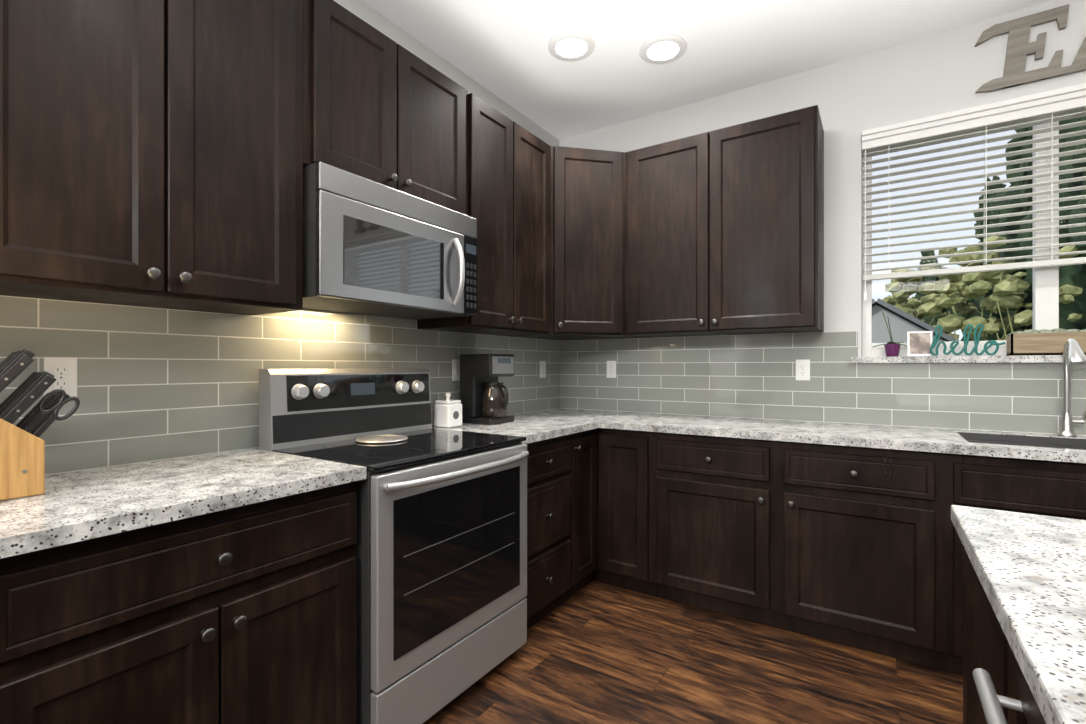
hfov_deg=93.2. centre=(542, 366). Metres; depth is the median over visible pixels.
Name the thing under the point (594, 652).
floor
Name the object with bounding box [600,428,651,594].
base cabinet
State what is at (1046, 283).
window
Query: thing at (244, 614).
base cabinet
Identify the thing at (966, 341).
sign
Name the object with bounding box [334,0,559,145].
wall
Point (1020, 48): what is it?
eat sign
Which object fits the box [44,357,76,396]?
outlets
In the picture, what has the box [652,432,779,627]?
base cabinet
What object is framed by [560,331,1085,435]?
tile backsplash
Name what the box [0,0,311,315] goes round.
upper cabinet
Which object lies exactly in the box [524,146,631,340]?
upper cabinet
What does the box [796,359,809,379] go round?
outlets
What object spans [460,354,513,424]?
coffee maker
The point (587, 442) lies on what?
base cabinet
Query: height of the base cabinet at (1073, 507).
0.638 m
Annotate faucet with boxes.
[1057,339,1085,436]
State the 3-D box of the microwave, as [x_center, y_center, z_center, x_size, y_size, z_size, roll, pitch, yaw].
[-0.651,-0.450,2.086,0.460,0.437,0.780,0,0,33]
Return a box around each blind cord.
[864,151,866,299]
[888,153,888,272]
[984,126,986,264]
[1048,113,1052,259]
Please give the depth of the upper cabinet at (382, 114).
1.96 m
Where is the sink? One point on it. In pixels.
(1049, 442)
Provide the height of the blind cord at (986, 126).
0.660 m
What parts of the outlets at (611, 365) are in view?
plate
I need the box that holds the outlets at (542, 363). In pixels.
[540,361,545,377]
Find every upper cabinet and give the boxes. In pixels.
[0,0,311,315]
[312,0,475,218]
[417,96,551,337]
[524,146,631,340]
[624,105,823,337]
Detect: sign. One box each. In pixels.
[930,324,1004,355]
[975,4,1085,92]
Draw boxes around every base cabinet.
[0,481,356,723]
[525,433,575,629]
[576,428,599,592]
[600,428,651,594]
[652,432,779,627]
[780,441,967,674]
[968,488,1085,519]
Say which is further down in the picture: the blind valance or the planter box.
the planter box
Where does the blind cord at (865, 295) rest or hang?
hanging from the blind valance
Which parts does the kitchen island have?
handle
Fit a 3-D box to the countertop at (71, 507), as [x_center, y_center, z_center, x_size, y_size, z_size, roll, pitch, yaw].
[-1.227,0.317,1.052,0.643,0.035,1.570,0,0,33]
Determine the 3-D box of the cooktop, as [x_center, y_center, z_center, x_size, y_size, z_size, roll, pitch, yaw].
[-0.519,0.305,2.000,0.564,0.016,0.782,0,0,33]
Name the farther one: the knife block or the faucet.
the faucet
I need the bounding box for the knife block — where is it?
[0,349,79,500]
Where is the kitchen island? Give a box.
[952,521,1046,723]
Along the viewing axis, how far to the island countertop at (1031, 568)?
0.69 m
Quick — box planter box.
[1007,328,1085,355]
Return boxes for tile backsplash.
[0,295,559,474]
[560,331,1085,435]
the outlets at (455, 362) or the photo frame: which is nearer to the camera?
the photo frame
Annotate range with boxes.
[259,368,528,723]
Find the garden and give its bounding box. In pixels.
[872,111,1085,342]
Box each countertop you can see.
[0,448,365,558]
[432,412,599,443]
[532,408,1085,462]
[951,505,1085,723]
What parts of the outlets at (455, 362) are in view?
plate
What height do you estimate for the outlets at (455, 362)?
0.115 m
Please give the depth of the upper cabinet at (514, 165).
2.62 m
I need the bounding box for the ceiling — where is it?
[361,0,1054,139]
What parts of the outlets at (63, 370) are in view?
plate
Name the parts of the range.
control glass, drawer, door, handle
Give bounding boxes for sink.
[957,432,1085,449]
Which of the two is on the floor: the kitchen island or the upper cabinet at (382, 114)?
the kitchen island
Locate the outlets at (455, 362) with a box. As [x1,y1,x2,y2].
[452,359,459,380]
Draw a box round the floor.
[423,580,962,723]
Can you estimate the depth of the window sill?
2.44 m
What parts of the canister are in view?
lid, lid knob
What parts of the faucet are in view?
lever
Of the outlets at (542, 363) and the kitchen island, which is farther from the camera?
the outlets at (542, 363)
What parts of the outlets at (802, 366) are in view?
plate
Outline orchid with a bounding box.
[873,311,906,356]
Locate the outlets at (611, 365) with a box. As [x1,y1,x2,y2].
[607,361,615,377]
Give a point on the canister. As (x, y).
(448, 412)
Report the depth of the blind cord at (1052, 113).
2.29 m
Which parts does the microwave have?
door, handle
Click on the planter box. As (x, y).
(1037, 342)
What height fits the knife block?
0.340 m
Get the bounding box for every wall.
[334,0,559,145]
[560,0,1085,356]
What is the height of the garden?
15.096 m
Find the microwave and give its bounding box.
[303,162,476,319]
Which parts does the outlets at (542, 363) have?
plate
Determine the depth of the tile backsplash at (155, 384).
1.72 m
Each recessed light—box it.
[548,31,594,61]
[639,35,686,63]
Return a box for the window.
[862,111,1085,356]
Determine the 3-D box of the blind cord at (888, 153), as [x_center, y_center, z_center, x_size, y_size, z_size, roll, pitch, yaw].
[1.769,-0.806,2.626,0.002,0.660,0.002,0,0,33]
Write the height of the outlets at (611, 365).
0.115 m
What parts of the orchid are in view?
stem, pot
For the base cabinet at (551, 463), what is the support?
on the floor
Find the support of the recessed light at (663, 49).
in the ceiling
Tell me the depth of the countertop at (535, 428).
2.57 m
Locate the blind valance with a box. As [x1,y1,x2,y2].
[862,83,1085,153]
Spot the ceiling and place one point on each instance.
(499, 49)
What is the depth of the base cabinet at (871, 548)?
2.14 m
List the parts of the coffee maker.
tank, plate, panel, carafe handle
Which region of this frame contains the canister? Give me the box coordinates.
[434,393,461,427]
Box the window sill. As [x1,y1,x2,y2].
[851,355,1085,362]
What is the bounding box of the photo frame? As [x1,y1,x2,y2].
[907,331,932,355]
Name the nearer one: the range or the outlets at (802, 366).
the range
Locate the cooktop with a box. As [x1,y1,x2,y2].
[271,428,526,472]
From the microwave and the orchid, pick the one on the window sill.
the orchid
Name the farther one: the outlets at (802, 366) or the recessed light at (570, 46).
the outlets at (802, 366)
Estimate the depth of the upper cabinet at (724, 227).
2.72 m
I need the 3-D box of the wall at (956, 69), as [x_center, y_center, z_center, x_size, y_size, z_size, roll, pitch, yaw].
[2.335,-0.208,2.340,5.200,2.844,0.150,0,0,33]
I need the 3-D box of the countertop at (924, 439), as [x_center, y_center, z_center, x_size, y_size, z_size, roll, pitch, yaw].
[1.506,0.317,2.401,3.733,0.035,0.643,0,0,33]

